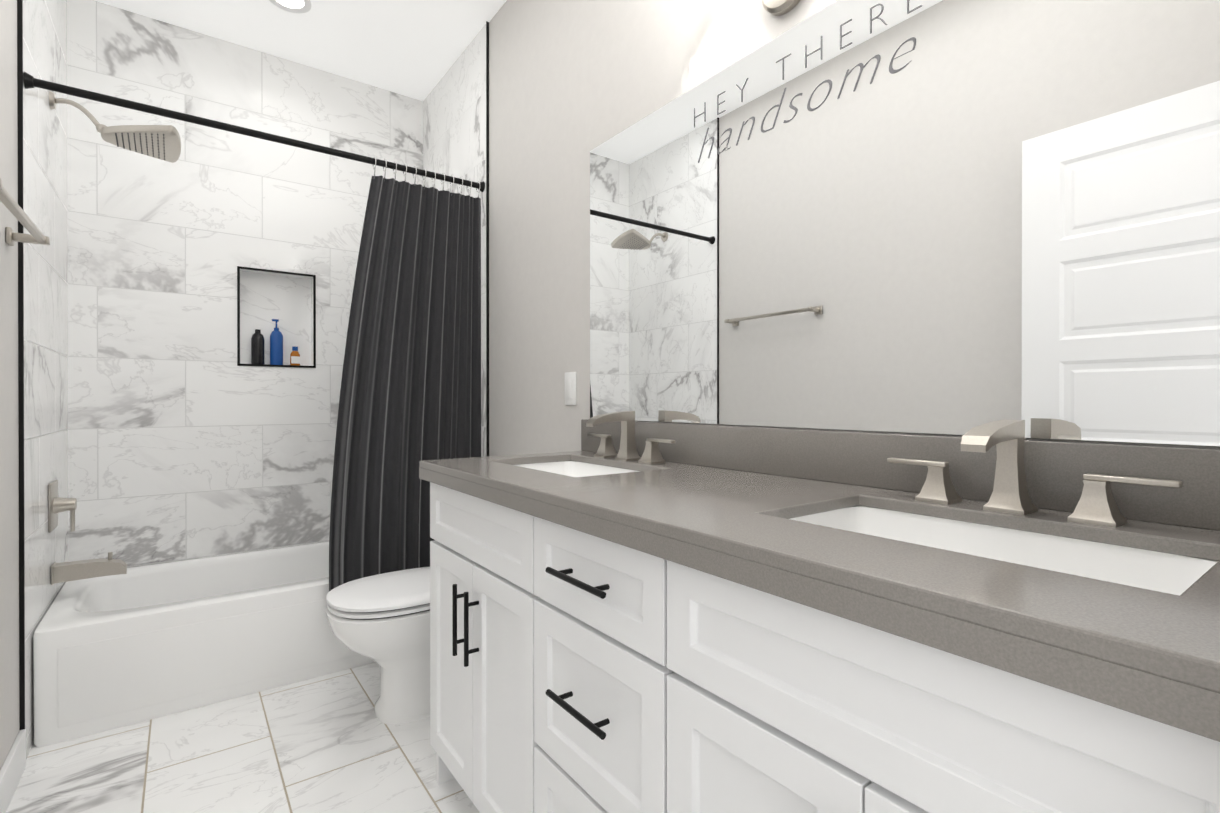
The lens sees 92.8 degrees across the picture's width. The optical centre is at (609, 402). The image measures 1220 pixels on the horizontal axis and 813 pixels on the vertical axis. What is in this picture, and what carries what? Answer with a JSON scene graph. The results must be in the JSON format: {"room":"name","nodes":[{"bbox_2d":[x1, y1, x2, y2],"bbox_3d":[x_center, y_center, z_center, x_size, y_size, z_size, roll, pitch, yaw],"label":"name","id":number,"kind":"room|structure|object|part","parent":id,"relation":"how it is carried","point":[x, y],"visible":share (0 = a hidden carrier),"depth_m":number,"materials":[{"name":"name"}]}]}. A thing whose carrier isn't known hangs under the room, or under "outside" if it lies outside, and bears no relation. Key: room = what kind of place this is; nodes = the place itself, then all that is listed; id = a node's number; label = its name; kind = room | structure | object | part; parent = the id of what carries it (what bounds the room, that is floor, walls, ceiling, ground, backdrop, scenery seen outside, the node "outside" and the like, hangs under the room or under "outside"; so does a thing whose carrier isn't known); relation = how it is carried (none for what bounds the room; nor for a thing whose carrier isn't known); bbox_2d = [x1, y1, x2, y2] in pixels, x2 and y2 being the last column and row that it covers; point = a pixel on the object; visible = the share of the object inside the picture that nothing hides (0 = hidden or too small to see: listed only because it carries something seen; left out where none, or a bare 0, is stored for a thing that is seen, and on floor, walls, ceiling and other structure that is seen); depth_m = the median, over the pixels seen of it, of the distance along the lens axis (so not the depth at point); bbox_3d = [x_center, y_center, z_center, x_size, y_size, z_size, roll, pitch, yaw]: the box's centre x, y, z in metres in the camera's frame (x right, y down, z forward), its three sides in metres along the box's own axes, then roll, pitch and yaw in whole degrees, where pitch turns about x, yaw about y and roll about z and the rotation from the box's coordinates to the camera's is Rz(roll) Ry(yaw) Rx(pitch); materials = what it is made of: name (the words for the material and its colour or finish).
{"room":"bathroom","nodes":[
{"label":"bathroom","id":0,"kind":"room"},
{"bbox_2d":[0,0,19,769],"bbox_3d":[-0.809,-0.301,0.345,0.120,2.759,3.300,0,0,-36],"label":"wall","id":1,"kind":"structure","parent":0,"point":[9,582],"depth_m":1.61,"materials":[{"name":"paint"}]},
{"bbox_2d":[0,729,25,812],"bbox_3d":[-1.287,1.020,1.112,0.014,0.110,1.494,0,0,-36],"label":"baseboard","id":2,"kind":"structure","parent":1,"relation":"attached to","point":[12,768],"depth_m":1.59,"materials":[{"name":"white paint"}]},
{"bbox_2d":[17,0,24,729],"bbox_3d":[-1.733,-0.306,1.710,0.011,2.759,0.006,0,0,-36],"label":"trim","id":3,"kind":"structure","parent":1,"relation":"attached to","point":[21,376],"depth_m":1.71,"materials":[{"name":"black metal"}]},
{"bbox_2d":[0,178,49,245],"bbox_3d":[-1.462,-0.455,1.404,0.084,0.044,0.584,0,0,-36],"label":"towel rail","id":4,"kind":"object","parent":1,"relation":"attached to","point":[14,208],"visible":1,"depth_m":1.52,"materials":[{"name":"silver metal"}]},
{"bbox_3d":[-1.297,-0.455,1.190,0.073,0.022,0.022,0,0,-36],"label":"post","id":5,"kind":"part","parent":4,"relation":"part of","materials":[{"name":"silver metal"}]},
{"bbox_3d":[-1.617,-0.456,1.625,0.073,0.022,0.022,0,0,-36],"label":"post","id":6,"kind":"part","parent":4,"relation":"part of","materials":[{"name":"silver metal"}]},
{"bbox_2d":[23,0,67,758],"bbox_3d":[-2.071,-0.307,2.066,0.128,2.759,0.967,0,0,-36],"label":"wall tiles","id":7,"kind":"structure","parent":1,"relation":"attached to","point":[45,274],"depth_m":1.98,"materials":[{"name":"stone"}]},
{"bbox_2d":[48,480,76,532],"bbox_3d":[-1.984,0.380,2.112,0.064,0.185,0.150,0,0,-36],"label":"tub valve","id":8,"kind":"object","parent":7,"relation":"attached to","point":[56,504],"visible":1,"depth_m":2.09,"materials":[{"name":"silver metal"}]},
{"bbox_3d":[-2.006,0.372,2.095,0.008,0.170,0.150,0,0,-36],"label":"plate","id":9,"kind":"part","parent":8,"relation":"part of","materials":[{"name":"silver metal"}]},
{"bbox_3d":[-1.965,0.427,2.126,0.012,0.090,0.016,0,0,-36],"label":"lever","id":10,"kind":"part","parent":8,"relation":"part of","materials":[{"name":"silver metal"}]},
{"bbox_2d":[51,552,126,584],"bbox_3d":[-1.926,0.608,2.155,0.208,0.086,0.068,0,0,-36],"label":"tub spout","id":11,"kind":"object","parent":7,"relation":"attached to","point":[77,570],"visible":1,"depth_m":2.13,"materials":[{"name":"silver metal"}]},
{"bbox_2d":[49,91,180,162],"bbox_3d":[-1.860,-1.048,2.204,0.378,0.139,0.228,0,0,-36],"label":"shower head","id":12,"kind":"object","parent":7,"relation":"attached to","point":[161,142],"visible":1,"depth_m":2.21},
{"bbox_3d":[-1.950,-1.059,2.132,0.135,0.086,0.017,0,0,-36],"label":"arm","id":13,"kind":"part","parent":12,"relation":"part of"},
{"bbox_3d":[-1.804,-1.010,2.242,0.244,0.026,0.232,-5,-9,-37],"label":"plate","id":14,"kind":"part","parent":12,"relation":"part of","materials":[{"name":"silver metal"}]},
{"bbox_2d":[23,71,484,590],"bbox_3d":[-1.165,-0.070,2.186,1.470,1.844,0.054,0,0,-36],"label":"shower curtain","id":15,"kind":"object","parent":7,"relation":"attached to","point":[410,396],"visible":0.85,"depth_m":2.40,"materials":[{"name":"black fabric"}]},
{"bbox_3d":[-1.164,-0.968,2.181,1.464,0.025,0.025,0,0,-36],"label":"rod","id":16,"kind":"part","parent":15,"relation":"part of","materials":[{"name":"black metal"}]},
{"bbox_2d":[6,662,479,812],"bbox_3d":[-0.449,1.125,1.216,1.728,0.100,4.267,0,0,-36],"label":"floor","id":17,"kind":"structure","parent":0,"point":[330,743],"depth_m":1.73,"materials":[{"name":"tile"}]},
{"bbox_2d":[33,541,374,746],"bbox_3d":[-1.415,0.891,2.528,1.466,0.360,0.761,0,0,-36],"label":"bathtub","id":18,"kind":"object","parent":17,"relation":"on","point":[136,644],"visible":0.67,"depth_m":2.07,"materials":[{"name":"white ceramic"}]},
{"bbox_2d":[326,567,429,724],"bbox_3d":[-0.633,0.675,2.099,0.710,0.794,0.452,0,0,-36],"label":"toilet","id":19,"kind":"object","parent":17,"relation":"on","point":[382,620],"visible":0.4,"depth_m":1.92,"materials":[{"name":"white ceramic"}]},
{"bbox_3d":[-0.707,0.646,2.045,0.522,0.023,0.380,0,0,-36],"label":"lid","id":20,"kind":"part","parent":19,"relation":"part of","materials":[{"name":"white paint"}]},
{"bbox_3d":[-0.706,0.671,2.046,0.520,0.016,0.376,0,0,-36],"label":"seat","id":21,"kind":"part","parent":19,"relation":"part of","materials":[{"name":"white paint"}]},
{"bbox_2d":[419,411,1219,812],"bbox_3d":[0.166,0.551,1.144,0.576,1.049,1.619,0,0,-36],"label":"bathroom vanity","id":22,"kind":"object","parent":17,"relation":"on","point":[629,613],"visible":1,"depth_m":0.79,"materials":[{"name":"white painted wood"},{"name":"grey quartz"},{"name":"black metal"}]},
{"bbox_3d":[-0.410,0.674,1.517,0.019,0.570,0.294,0,0,-36],"label":"door","id":23,"kind":"part","parent":22,"relation":"part of","materials":[{"name":"white wood"}]},
{"bbox_3d":[-0.320,0.470,1.354,0.031,0.009,0.009,0,0,-36],"label":"pull post","id":24,"kind":"part","parent":22,"relation":"part of","materials":[{"name":"black metal"}]},
{"bbox_3d":[-0.320,0.580,1.354,0.031,0.009,0.009,0,0,-36],"label":"pull post","id":25,"kind":"part","parent":22,"relation":"part of","materials":[{"name":"black metal"}]},
{"bbox_3d":[-0.234,0.675,1.278,0.019,0.570,0.294,0,0,-36],"label":"door","id":26,"kind":"part","parent":22,"relation":"part of","materials":[{"name":"white wood"}]},
{"bbox_3d":[-0.081,0.521,1.029,0.031,0.009,0.009,0,0,-36],"label":"pull post","id":27,"kind":"part","parent":22,"relation":"part of","materials":[{"name":"black metal"}]},
{"bbox_3d":[-0.081,0.301,1.029,0.031,0.009,0.009,0,0,-36],"label":"pull post","id":28,"kind":"part","parent":22,"relation":"part of","materials":[{"name":"black metal"}]},
{"bbox_3d":[-0.029,0.821,1.000,0.019,0.280,0.384,0,0,-36],"label":"drawer","id":29,"kind":"part","parent":22,"relation":"part of","materials":[{"name":"white wood"}]},
{"bbox_3d":[-0.029,0.301,0.999,0.019,0.160,0.384,0,0,-36],"label":"drawer","id":30,"kind":"part","parent":22,"relation":"part of","materials":[{"name":"white wood"}]},
{"bbox_3d":[-0.016,0.521,0.941,0.031,0.009,0.009,0,0,-36],"label":"pull post","id":31,"kind":"part","parent":22,"relation":"part of","materials":[{"name":"black metal"}]},
{"bbox_3d":[-0.016,0.301,0.940,0.031,0.009,0.009,0,0,-36],"label":"pull post","id":32,"kind":"part","parent":22,"relation":"part of","materials":[{"name":"black metal"}]},
{"bbox_3d":[-0.029,0.531,0.999,0.019,0.280,0.384,0,0,-36],"label":"drawer","id":33,"kind":"part","parent":22,"relation":"part of","materials":[{"name":"white wood"}]},
{"bbox_3d":[0.176,0.677,0.721,0.019,0.570,0.297,0,0,-36],"label":"door","id":34,"kind":"part","parent":22,"relation":"part of","materials":[{"name":"white wood"}]},
{"bbox_2d":[419,451,1219,692],"bbox_3d":[0.171,0.175,1.147,0.564,0.020,1.619,0,0,-36],"label":"countertop","id":35,"kind":"structure","parent":22,"relation":"on","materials":[{"name":"grey stone"}]},
{"bbox_2d":[515,461,638,476],"bbox_3d":[-0.098,0.254,1.548,0.330,0.138,0.510,0,0,-36],"label":"sink","id":36,"kind":"object","parent":35,"relation":"in","point":[568,468],"depth_m":1.74,"materials":[{"name":"white ceramic"}]},
{"bbox_2d":[588,433,616,457],"bbox_3d":[-0.029,0.130,1.766,0.052,0.066,0.111,0,0,-36],"label":"handle","id":37,"kind":"object","parent":35,"relation":"on","point":[606,449],"depth_m":1.73,"materials":[{"name":"silver metal"}]},
{"bbox_2d":[586,411,640,460],"bbox_3d":[0.009,0.094,1.626,0.159,0.139,0.054,0,0,-36],"label":"faucet","id":38,"kind":"object","parent":35,"relation":"on","point":[627,451],"depth_m":1.64,"materials":[{"name":"silver metal"}]},
{"bbox_2d":[638,438,674,463],"bbox_3d":[0.131,0.131,1.549,0.052,0.066,0.111,0,0,-36],"label":"faucet","id":39,"kind":"object","parent":35,"relation":"on","point":[651,454],"depth_m":1.56,"materials":[{"name":"silver metal"}]},
{"bbox_2d":[915,466,961,504],"bbox_3d":[0.552,0.137,0.977,0.052,0.058,0.052,0,0,-36],"label":"faucet","id":40,"kind":"object","parent":35,"relation":"on","point":[938,488],"depth_m":0.96,"materials":[{"name":"silver metal"}]},
{"bbox_2d":[887,458,948,466],"bbox_3d":[0.531,0.104,1.005,0.017,0.008,0.099,0,0,-36],"label":"lever","id":41,"kind":"object","parent":40,"relation":"attached to","point":[927,463],"depth_m":1.00,"materials":[{"name":"silver metal"}]},
{"bbox_2d":[791,505,1217,595],"bbox_3d":[0.471,0.256,0.775,0.330,0.138,0.510,0,0,-36],"label":"sink","id":42,"kind":"object","parent":35,"relation":"in","point":[1156,566],"depth_m":0.83,"materials":[{"name":"white ceramic"}]},
{"bbox_2d":[983,439,1037,514],"bbox_3d":[0.615,0.106,0.892,0.054,0.120,0.054,0,0,-36],"label":"faucet","id":43,"kind":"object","parent":35,"relation":"on","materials":[{"name":"silver metal"}]},
{"bbox_2d":[1068,480,1126,527],"bbox_3d":[0.677,0.138,0.808,0.052,0.058,0.052,0,0,-36],"label":"faucet","id":44,"kind":"object","parent":35,"relation":"on","point":[1096,507],"depth_m":0.80,"materials":[{"name":"silver metal"}]},
{"bbox_2d":[1083,473,1182,487],"bbox_3d":[0.698,0.105,0.779,0.017,0.008,0.099,0,0,-36],"label":"lever","id":45,"kind":"object","parent":44,"relation":"attached to","point":[1090,480],"depth_m":0.78,"materials":[{"name":"silver metal"}]},
{"bbox_3d":[0.354,0.678,0.479,0.019,0.570,0.297,0,0,-36],"label":"door","id":46,"kind":"part","parent":22,"relation":"part of","materials":[{"name":"white wood"}]},
{"bbox_2d":[961,420,1024,452],"bbox_3d":[0.567,0.048,0.857,0.146,0.042,0.035,0,0,-36],"label":"faucet spout","id":47,"kind":"object","parent":22,"relation":"on","point":[1008,436],"depth_m":0.84,"materials":[{"name":"silver metal"}]},
{"bbox_2d":[67,0,422,567],"bbox_3d":[-1.678,-0.310,2.881,1.472,2.759,0.120,0,0,-36],"label":"wall","id":48,"kind":"structure","parent":0,"point":[152,372],"depth_m":2.66,"materials":[{"name":"tile"}]},
{"bbox_2d":[237,267,239,364],"bbox_3d":[-1.755,-0.407,2.747,0.010,0.465,0.004,0,0,-36],"label":"trim","id":49,"kind":"structure","parent":48,"relation":"attached to","point":[238,315],"depth_m":2.75,"materials":[{"name":"black metal"}]},
{"bbox_2d":[240,271,310,365],"bbox_3d":[-1.688,-0.408,2.929,0.330,0.465,0.030,0,0,-36],"label":"wall niche","id":50,"kind":"object","parent":48,"relation":"in","point":[265,299],"visible":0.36,"depth_m":2.92,"materials":[{"name":"tile"}]},
{"bbox_2d":[237,363,314,367],"bbox_3d":[-1.625,-0.178,2.844,0.335,0.010,0.004,0,0,-36],"label":"trim","id":51,"kind":"structure","parent":48,"relation":"attached to","point":[269,365],"depth_m":2.84,"materials":[{"name":"black metal"}]},
{"bbox_2d":[237,266,315,276],"bbox_3d":[-1.625,-0.637,2.843,0.335,0.010,0.004,0,0,-36],"label":"trim","id":52,"kind":"structure","parent":48,"relation":"attached to","point":[275,271],"depth_m":2.83,"materials":[{"name":"black metal"}]},
{"bbox_2d":[240,269,312,278],"bbox_3d":[-1.653,-0.639,2.881,0.324,0.003,0.089,0,0,-36],"label":"wall niche","id":53,"kind":"object","parent":48,"relation":"in","point":[272,273],"visible":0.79,"depth_m":2.89,"materials":[{"name":"tile"}]},
{"bbox_2d":[311,278,312,365],"bbox_3d":[-1.521,-0.408,2.978,0.003,0.465,0.089,0,0,-36],"label":"wall niche","id":54,"kind":"object","parent":48,"relation":"in","point":[312,322],"visible":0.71,"depth_m":2.99,"materials":[{"name":"stone"}]},
{"bbox_2d":[313,276,315,367],"bbox_3d":[-1.494,-0.408,2.940,0.010,0.465,0.004,0,0,-36],"label":"trim","id":55,"kind":"structure","parent":48,"relation":"attached to","point":[314,320],"depth_m":2.94,"materials":[{"name":"black metal"}]},
{"bbox_2d":[94,0,506,100],"bbox_3d":[-0.449,-1.734,1.207,1.728,0.100,4.267,0,0,-36],"label":"ceiling","id":56,"kind":"structure","parent":0,"point":[414,49],"depth_m":2.64,"materials":[{"name":"white paint"}]},
{"bbox_2d":[269,0,311,13],"bbox_3d":[-1.343,-1.685,2.432,0.170,0.006,0.170,0,0,-36],"label":"recessed light","id":57,"kind":"object","parent":56,"relation":"in","point":[298,6],"visible":1,"depth_m":2.47,"materials":[{"name":"white paint"}]},
{"bbox_2d":[489,0,1219,455],"bbox_3d":[0.485,-0.305,1.299,0.120,2.759,3.300,0,0,-36],"label":"wall","id":58,"kind":"structure","parent":0,"point":[573,84],"depth_m":2.10,"materials":[{"name":"paint"}]},
{"bbox_2d":[423,24,485,456],"bbox_3d":[-0.783,-0.310,3.014,0.128,2.759,0.967,0,0,-36],"label":"wall tiles","id":59,"kind":"structure","parent":58,"relation":"attached to","point":[454,122],"depth_m":2.79,"materials":[{"name":"tile"}]},
{"bbox_2d":[486,21,488,456],"bbox_3d":[-0.544,-0.309,2.586,0.011,2.759,0.006,0,0,-36],"label":"trim","id":60,"kind":"structure","parent":58,"relation":"attached to","point":[487,238],"depth_m":2.58,"materials":[{"name":"black metal"}]},
{"bbox_2d":[565,372,575,404],"bbox_3d":[-0.140,-0.048,2.040,0.009,0.116,0.072,0,0,-36],"label":"light switch","id":61,"kind":"object","parent":58,"relation":"attached to","point":[570,388],"visible":1,"depth_m":2.03,"materials":[{"name":"white plastic"}]},
{"bbox_2d":[762,0,799,15],"bbox_3d":[0.339,-1.014,1.264,0.154,0.273,0.540,0,0,-36],"label":"sconce","id":62,"kind":"object","parent":58,"relation":"attached to","point":[777,7],"visible":0.98,"depth_m":1.31,"materials":[{"name":"silver metal"}]},
{"bbox_2d":[581,419,1219,530],"bbox_3d":[0.390,0.112,1.308,0.020,0.105,1.619,0,0,-36],"label":"backsplash","id":63,"kind":"structure","parent":58,"relation":"attached to","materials":[{"name":"grey stone"}]},
{"bbox_2d":[590,0,1219,445],"bbox_3d":[0.406,-0.389,1.298,0.007,0.889,1.586,0,0,-36],"label":"mirror","id":64,"kind":"object","parent":58,"relation":"attached to","point":[940,216],"visible":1,"depth_m":1.05,"materials":[{"name":"clear glass"}]},
{"bbox_3d":[-1.653,-0.177,2.882,0.324,0.003,0.089,0,0,-36],"label":"wall niche","id":65,"kind":"object","parent":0,"visible":0},
{"bbox_2d":[251,329,264,363],"bbox_3d":[-1.717,-0.267,2.834,0.056,0.176,0.056,0,0,-36],"label":"bottle","id":66,"kind":"object","parent":65,"relation":"on","point":[257,348],"visible":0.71,"depth_m":2.81,"materials":[{"name":"black plastic"}]},
{"bbox_2d":[270,319,282,364],"bbox_3d":[-1.655,-0.295,2.886,0.058,0.232,0.058,0,0,-36],"label":"bottle","id":67,"kind":"object","parent":65,"relation":"on","point":[276,346],"visible":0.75,"depth_m":2.86,"materials":[{"name":"blue plastic"}]},
{"bbox_2d":[290,347,299,364],"bbox_3d":[-1.583,-0.229,2.922,0.044,0.101,0.045,0,0,-36],"label":"bottle","id":68,"kind":"object","parent":65,"relation":"on","point":[294,357],"visible":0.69,"depth_m":2.91,"materials":[{"name":"orange"}]}
]}

